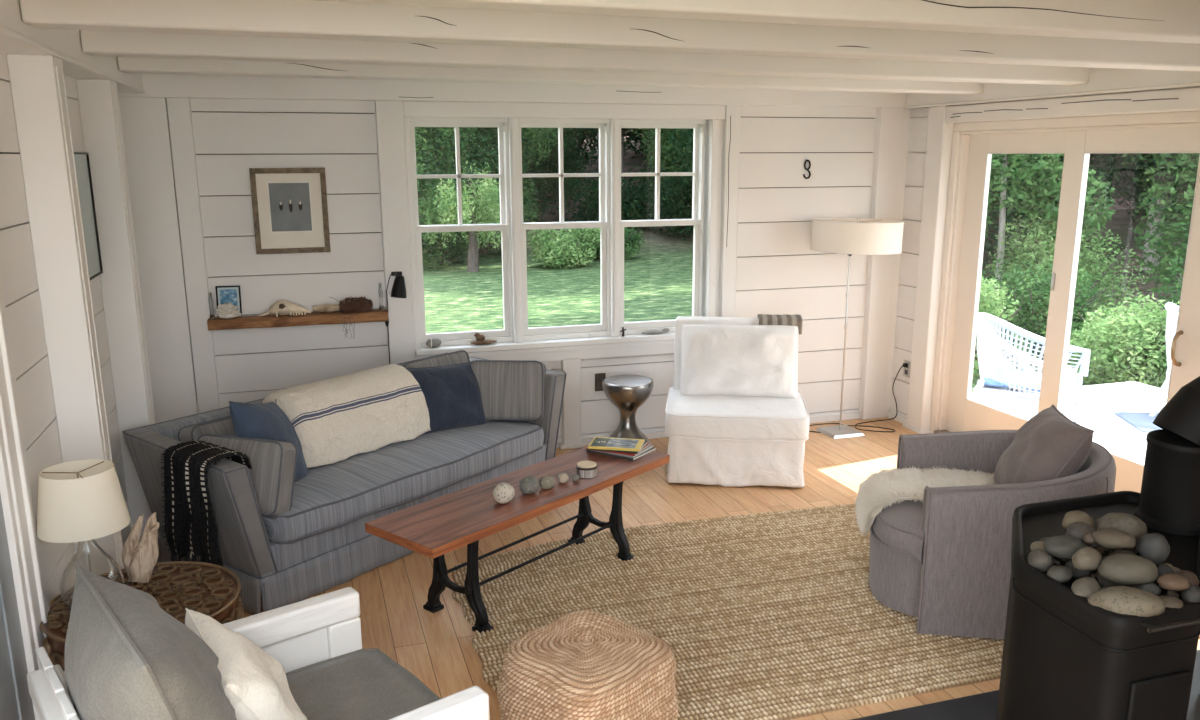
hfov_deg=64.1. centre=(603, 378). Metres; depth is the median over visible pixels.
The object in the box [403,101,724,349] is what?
trim
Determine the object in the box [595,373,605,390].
wall outlet
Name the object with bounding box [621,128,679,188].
tree
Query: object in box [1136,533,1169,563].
stone
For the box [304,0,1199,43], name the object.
ceiling beam
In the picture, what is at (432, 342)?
stone
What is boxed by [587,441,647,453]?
magazine
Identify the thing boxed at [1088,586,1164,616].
stone
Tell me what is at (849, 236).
floor lamp
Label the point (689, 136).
tree
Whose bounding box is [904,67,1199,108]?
trim
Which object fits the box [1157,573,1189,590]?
stone
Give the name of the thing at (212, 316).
glass bottle
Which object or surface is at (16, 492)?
trim
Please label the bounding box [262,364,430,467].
throw blanket
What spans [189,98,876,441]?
wall
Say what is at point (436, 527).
coffee table
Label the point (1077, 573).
stone
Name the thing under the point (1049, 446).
throw pillow
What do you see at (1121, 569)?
stone
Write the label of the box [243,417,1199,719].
floor
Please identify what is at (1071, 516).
stone
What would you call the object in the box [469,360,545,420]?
cushion
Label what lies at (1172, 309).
wicker chair
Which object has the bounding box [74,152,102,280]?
framed picture
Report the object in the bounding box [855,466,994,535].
sheepskin
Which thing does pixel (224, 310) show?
coral
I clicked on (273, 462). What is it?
cushion
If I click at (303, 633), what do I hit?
armchair
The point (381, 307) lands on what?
glass bottle
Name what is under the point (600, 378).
socket
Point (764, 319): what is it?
folded throw
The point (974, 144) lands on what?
door
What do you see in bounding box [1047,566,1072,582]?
stone
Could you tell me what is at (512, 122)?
trim
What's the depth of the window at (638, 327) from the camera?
6.35 m
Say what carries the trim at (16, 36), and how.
attached to the wall at (17, 261)
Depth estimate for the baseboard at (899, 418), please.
6.99 m
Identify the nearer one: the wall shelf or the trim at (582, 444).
the wall shelf
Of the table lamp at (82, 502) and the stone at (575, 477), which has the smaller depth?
the table lamp at (82, 502)
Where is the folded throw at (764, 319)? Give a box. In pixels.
[757,314,802,344]
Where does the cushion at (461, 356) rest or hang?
on the sofa
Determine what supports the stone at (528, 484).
on the coffee table at (436, 527)
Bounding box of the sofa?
[122,357,566,614]
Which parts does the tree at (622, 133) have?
crown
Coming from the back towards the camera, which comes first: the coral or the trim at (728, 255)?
the trim at (728, 255)
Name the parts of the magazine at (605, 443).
panel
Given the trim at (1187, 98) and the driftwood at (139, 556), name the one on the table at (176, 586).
the driftwood at (139, 556)
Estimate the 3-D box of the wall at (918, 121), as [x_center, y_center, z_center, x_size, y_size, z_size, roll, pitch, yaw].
[3.239,-0.243,3.639,0.150,2.600,7.300,-4,14,-17]
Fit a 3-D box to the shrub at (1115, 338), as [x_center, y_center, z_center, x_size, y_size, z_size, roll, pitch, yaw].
[5.145,-0.354,9.463,1.582,1.024,1.476,-6,14,-22]
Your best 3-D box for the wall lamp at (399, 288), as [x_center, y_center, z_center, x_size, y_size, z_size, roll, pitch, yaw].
[-1.251,-0.335,5.787,0.128,0.612,0.139,-4,14,-17]
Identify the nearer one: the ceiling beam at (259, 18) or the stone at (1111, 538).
the stone at (1111, 538)
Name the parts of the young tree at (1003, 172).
crown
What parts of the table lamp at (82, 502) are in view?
lamp shade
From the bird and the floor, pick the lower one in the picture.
the floor
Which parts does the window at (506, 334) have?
sash, sash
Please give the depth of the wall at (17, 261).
3.19 m
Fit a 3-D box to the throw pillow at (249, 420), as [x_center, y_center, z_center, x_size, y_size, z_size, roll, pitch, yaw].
[-1.535,0.302,4.406,0.255,0.491,0.512,2,13,9]
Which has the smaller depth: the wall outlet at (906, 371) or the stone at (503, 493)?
the stone at (503, 493)
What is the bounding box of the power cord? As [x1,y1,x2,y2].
[809,363,906,432]
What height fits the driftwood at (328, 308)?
0.053 m
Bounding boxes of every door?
[0,495,34,719]
[930,111,1199,492]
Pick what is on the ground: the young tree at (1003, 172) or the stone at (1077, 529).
the young tree at (1003, 172)
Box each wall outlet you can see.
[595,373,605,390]
[903,360,910,377]
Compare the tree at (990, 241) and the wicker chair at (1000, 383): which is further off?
the tree at (990, 241)
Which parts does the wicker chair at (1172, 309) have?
leg, leg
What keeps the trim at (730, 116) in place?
attached to the wall at (778, 272)
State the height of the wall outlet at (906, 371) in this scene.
0.120 m
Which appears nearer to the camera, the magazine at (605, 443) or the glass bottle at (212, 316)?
the magazine at (605, 443)
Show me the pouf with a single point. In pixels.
(579, 665)
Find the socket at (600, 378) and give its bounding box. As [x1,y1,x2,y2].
[598,376,602,388]
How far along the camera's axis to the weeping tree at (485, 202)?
18.26 m
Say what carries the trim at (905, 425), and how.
attached to the wall at (918, 121)
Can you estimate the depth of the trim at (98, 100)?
4.39 m
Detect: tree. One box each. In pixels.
[415,127,479,270]
[415,127,533,265]
[419,160,500,271]
[429,127,557,256]
[522,128,585,222]
[533,128,621,194]
[575,128,641,186]
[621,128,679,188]
[624,128,674,157]
[628,128,693,215]
[668,128,693,187]
[982,153,1152,284]
[985,154,1115,293]
[1088,153,1195,269]
[1107,154,1191,221]
[1117,153,1199,300]
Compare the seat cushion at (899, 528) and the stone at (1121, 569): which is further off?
the seat cushion at (899, 528)
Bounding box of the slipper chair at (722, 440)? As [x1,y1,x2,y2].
[665,316,809,487]
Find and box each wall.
[0,52,130,606]
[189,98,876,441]
[890,108,928,417]
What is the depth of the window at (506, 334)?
5.96 m
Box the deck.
[971,381,1166,462]
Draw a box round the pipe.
[1134,376,1199,535]
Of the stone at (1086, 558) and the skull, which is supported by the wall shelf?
the skull
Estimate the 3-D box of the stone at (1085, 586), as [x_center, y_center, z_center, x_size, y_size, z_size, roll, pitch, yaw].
[1.250,0.546,2.478,0.071,0.064,0.090,12,18,42]
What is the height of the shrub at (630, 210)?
1.981 m
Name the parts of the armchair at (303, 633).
rail, arm rail, panel, leg, arm rail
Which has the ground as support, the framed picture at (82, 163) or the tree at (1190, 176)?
the tree at (1190, 176)
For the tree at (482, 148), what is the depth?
19.04 m
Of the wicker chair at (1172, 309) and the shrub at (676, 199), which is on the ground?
the shrub at (676, 199)
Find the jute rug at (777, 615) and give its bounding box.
[452,503,1199,719]
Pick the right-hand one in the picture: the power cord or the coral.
the power cord
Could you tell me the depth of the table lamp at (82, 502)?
2.94 m
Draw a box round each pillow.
[185,608,306,719]
[229,401,307,481]
[405,361,486,435]
[680,324,798,397]
[994,405,1094,483]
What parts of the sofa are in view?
arm, seat, arm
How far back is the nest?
5.70 m
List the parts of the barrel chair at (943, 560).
seat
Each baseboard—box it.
[556,412,859,447]
[888,411,906,423]
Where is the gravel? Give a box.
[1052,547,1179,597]
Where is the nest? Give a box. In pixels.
[331,296,372,337]
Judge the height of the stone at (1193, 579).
0.050 m
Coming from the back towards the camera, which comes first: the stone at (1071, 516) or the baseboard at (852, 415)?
the baseboard at (852, 415)
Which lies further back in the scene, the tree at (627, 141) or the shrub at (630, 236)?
the tree at (627, 141)
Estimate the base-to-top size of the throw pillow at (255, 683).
0.341 m
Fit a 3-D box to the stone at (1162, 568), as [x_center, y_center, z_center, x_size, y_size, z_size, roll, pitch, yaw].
[1.508,0.522,2.583,0.051,0.047,0.067,3,14,14]
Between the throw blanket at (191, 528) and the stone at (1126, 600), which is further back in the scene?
the throw blanket at (191, 528)
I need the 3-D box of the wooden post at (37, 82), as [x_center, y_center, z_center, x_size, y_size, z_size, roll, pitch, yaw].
[-1.918,-0.003,3.494,0.140,2.232,0.150,-4,14,-17]
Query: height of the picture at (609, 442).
0.001 m
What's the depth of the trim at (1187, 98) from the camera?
5.12 m
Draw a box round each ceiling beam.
[19,0,1199,70]
[80,30,1089,84]
[117,57,983,93]
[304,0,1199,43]
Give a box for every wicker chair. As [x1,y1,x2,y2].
[972,312,1090,424]
[1149,302,1178,415]
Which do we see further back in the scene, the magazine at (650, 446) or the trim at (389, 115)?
the trim at (389, 115)
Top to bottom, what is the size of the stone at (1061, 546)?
0.061 m
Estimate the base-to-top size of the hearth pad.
0.018 m
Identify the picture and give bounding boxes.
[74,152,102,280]
[249,168,330,253]
[605,438,638,447]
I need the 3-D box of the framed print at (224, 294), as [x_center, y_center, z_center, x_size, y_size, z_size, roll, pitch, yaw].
[-2.176,-0.451,5.561,0.135,0.178,0.033,-3,13,-11]
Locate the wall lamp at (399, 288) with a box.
[385,271,405,364]
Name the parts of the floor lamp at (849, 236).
lamp shade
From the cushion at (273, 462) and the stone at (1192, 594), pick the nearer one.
the stone at (1192, 594)
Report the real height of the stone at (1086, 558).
0.061 m
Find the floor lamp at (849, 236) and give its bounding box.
[810,217,903,438]
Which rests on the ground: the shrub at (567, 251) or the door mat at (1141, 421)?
the shrub at (567, 251)
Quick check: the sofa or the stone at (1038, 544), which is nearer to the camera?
the stone at (1038, 544)
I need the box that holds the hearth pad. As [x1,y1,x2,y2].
[851,649,1199,719]
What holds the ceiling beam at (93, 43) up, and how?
attached to the wall at (918, 121)
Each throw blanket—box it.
[161,441,251,570]
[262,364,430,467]
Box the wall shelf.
[207,309,387,330]
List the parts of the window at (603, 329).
sash, sash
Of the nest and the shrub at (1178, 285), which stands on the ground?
the shrub at (1178, 285)
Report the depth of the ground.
16.61 m
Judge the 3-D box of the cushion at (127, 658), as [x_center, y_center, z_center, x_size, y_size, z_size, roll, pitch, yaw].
[-1.056,0.748,2.246,0.320,0.514,0.654,-11,17,-38]
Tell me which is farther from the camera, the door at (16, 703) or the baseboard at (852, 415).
the baseboard at (852, 415)
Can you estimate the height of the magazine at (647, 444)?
0.008 m
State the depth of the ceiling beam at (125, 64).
4.99 m
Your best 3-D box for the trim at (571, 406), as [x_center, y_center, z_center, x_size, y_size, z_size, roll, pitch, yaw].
[-0.218,0.157,6.353,0.120,0.610,0.060,-4,14,-17]
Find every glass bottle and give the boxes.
[209,292,214,318]
[378,283,383,309]
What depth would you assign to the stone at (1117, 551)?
2.62 m
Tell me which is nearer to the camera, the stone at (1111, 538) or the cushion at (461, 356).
the stone at (1111, 538)
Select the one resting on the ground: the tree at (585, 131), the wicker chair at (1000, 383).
the tree at (585, 131)
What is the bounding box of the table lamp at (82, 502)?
[37,459,130,610]
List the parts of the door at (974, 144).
panel, lock plate, panel, handle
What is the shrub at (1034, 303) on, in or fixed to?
on the ground
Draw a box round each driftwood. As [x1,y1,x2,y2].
[122,512,158,582]
[312,304,339,312]
[642,328,669,333]
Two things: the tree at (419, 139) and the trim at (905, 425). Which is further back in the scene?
the tree at (419, 139)
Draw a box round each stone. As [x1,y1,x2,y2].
[426,338,440,347]
[493,482,514,503]
[519,476,538,493]
[539,475,554,488]
[557,473,568,482]
[572,474,578,481]
[1028,548,1051,572]
[1030,541,1054,557]
[1044,535,1087,558]
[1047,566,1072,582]
[1062,511,1094,529]
[1065,521,1094,544]
[1065,560,1091,578]
[1071,577,1100,597]
[1072,547,1101,570]
[1083,532,1095,543]
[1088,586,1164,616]
[1092,528,1135,548]
[1097,512,1146,540]
[1097,574,1118,586]
[1098,554,1158,585]
[1109,549,1135,555]
[1133,582,1161,595]
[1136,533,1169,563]
[1156,563,1173,577]
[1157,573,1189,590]
[1158,595,1183,607]
[1175,570,1198,585]
[1181,585,1199,603]
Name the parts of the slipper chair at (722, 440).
backrest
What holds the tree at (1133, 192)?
on the ground
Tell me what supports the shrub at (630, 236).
on the ground
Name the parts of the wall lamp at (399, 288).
cord, lamp shade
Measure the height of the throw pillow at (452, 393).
0.390 m
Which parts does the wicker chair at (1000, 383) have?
leg, seat, leg, leg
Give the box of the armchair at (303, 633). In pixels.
[27,587,489,719]
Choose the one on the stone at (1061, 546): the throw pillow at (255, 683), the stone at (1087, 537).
the stone at (1087, 537)
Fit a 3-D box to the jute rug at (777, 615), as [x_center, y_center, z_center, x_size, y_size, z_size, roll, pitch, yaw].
[0.824,0.937,4.286,2.882,0.023,1.805,-4,14,-17]
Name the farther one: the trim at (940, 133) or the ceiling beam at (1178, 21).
the trim at (940, 133)
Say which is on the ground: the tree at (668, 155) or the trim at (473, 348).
the tree at (668, 155)
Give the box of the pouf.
[497,610,678,719]
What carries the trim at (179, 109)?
attached to the wall at (778, 272)
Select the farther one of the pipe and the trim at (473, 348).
the trim at (473, 348)
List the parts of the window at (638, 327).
sash, sash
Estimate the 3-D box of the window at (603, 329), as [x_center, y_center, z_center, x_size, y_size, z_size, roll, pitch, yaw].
[-0.266,-0.956,6.181,0.607,1.393,0.130,-4,14,-17]
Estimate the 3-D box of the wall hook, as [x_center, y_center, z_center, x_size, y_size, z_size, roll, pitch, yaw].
[1.384,-1.426,6.523,0.060,0.131,0.012,-4,14,-17]
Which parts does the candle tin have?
lid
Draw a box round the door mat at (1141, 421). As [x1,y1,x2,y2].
[1113,412,1161,432]
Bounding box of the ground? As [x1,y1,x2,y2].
[423,128,1189,395]
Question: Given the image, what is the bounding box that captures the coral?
[215,302,241,318]
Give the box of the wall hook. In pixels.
[803,160,810,178]
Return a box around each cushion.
[65,561,236,719]
[178,416,234,442]
[197,434,296,516]
[262,420,543,543]
[285,648,440,719]
[397,350,469,367]
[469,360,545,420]
[665,387,808,440]
[872,500,924,564]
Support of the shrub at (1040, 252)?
on the ground
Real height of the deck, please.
0.325 m
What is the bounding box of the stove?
[996,491,1199,719]
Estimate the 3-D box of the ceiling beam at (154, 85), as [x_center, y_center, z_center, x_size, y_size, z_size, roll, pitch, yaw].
[-0.323,-1.866,5.861,5.000,0.345,0.117,-4,14,-17]
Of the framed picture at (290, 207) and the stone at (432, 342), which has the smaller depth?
the framed picture at (290, 207)
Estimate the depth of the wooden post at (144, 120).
5.38 m
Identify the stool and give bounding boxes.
[602,375,653,444]
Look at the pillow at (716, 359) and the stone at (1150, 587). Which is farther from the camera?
the pillow at (716, 359)
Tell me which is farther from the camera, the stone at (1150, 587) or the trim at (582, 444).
the trim at (582, 444)
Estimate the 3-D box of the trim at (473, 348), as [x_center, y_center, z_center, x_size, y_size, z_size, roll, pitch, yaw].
[-0.205,-0.255,6.323,2.075,0.037,0.225,-4,14,-17]
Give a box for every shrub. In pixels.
[527,228,599,268]
[564,163,663,230]
[582,227,645,259]
[643,169,693,240]
[973,276,1036,377]
[981,257,1113,358]
[985,212,1151,321]
[1067,293,1179,387]
[1154,253,1185,318]
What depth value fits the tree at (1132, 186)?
17.94 m
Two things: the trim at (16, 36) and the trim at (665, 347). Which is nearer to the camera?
the trim at (16, 36)
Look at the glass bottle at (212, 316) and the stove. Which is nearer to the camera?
the stove
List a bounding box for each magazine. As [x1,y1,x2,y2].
[586,443,649,455]
[586,445,652,457]
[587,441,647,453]
[587,447,655,459]
[588,437,644,450]
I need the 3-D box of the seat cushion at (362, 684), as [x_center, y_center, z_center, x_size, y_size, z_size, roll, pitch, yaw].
[-0.819,0.988,2.499,0.813,0.136,0.668,-11,17,-38]
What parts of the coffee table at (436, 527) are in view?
leg, leg, tie rod, tie rod, leg, leg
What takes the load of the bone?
on the wall shelf
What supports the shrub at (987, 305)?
on the ground
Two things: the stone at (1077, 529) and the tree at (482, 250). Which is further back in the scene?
the tree at (482, 250)
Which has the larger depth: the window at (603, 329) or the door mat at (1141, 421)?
the door mat at (1141, 421)
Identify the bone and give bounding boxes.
[258,311,268,316]
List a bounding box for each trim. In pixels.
[0,0,144,93]
[0,272,49,719]
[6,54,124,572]
[76,79,160,538]
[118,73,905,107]
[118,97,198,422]
[166,98,219,412]
[375,100,415,363]
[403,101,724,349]
[415,332,674,355]
[415,340,674,361]
[508,118,522,342]
[559,440,584,449]
[561,358,580,443]
[610,119,619,336]
[719,105,740,316]
[726,116,730,246]
[859,107,909,419]
[902,423,930,433]
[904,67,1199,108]
[907,106,953,430]
[945,86,1199,122]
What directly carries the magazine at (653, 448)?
on the coffee table at (436, 527)
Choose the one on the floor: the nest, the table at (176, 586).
the table at (176, 586)
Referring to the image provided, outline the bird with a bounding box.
[470,333,496,344]
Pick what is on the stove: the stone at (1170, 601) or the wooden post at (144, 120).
the stone at (1170, 601)
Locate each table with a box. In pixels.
[40,561,243,670]
[365,445,669,633]
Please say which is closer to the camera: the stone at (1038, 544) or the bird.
the stone at (1038, 544)
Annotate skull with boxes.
[269,300,310,316]
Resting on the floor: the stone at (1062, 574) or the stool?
the stool
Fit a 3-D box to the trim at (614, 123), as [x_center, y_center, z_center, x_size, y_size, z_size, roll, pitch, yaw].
[0.053,-0.976,6.263,0.052,1.393,0.183,-4,14,-17]
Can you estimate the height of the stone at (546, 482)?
0.060 m
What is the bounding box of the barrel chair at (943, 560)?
[869,430,1115,638]
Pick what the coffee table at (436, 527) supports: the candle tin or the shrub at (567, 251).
the candle tin
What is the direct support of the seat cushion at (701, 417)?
on the slipper chair at (722, 440)
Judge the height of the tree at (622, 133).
15.227 m
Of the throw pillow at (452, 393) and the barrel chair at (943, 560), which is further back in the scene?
the throw pillow at (452, 393)
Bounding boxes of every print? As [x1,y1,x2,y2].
[215,285,241,316]
[268,183,311,231]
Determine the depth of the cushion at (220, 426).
4.38 m
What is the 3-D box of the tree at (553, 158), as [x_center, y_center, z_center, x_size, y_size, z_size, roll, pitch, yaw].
[-1.879,-8.596,23.930,3.676,10.299,3.796,3,13,12]
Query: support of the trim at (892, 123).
attached to the wall at (778, 272)
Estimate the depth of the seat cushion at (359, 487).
4.65 m
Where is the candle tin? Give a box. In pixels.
[576,461,597,478]
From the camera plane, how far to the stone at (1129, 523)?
2.65 m
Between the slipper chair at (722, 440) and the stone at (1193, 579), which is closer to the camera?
the stone at (1193, 579)
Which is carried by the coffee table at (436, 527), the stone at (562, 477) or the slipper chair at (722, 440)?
the stone at (562, 477)
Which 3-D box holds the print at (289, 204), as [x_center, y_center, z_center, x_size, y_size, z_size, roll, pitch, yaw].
[-1.822,-0.999,5.571,0.222,0.275,0.014,-4,14,-17]
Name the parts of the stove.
moulding, fire door, rail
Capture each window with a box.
[409,117,513,347]
[518,118,610,340]
[620,119,705,334]
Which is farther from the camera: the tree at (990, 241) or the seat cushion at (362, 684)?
the tree at (990, 241)
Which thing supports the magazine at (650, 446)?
on the magazine at (653, 448)
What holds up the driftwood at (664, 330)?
on the trim at (473, 348)
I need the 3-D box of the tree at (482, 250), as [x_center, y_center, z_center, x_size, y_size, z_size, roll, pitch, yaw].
[-2.659,-6.863,21.165,3.582,9.133,3.554,-5,14,-18]

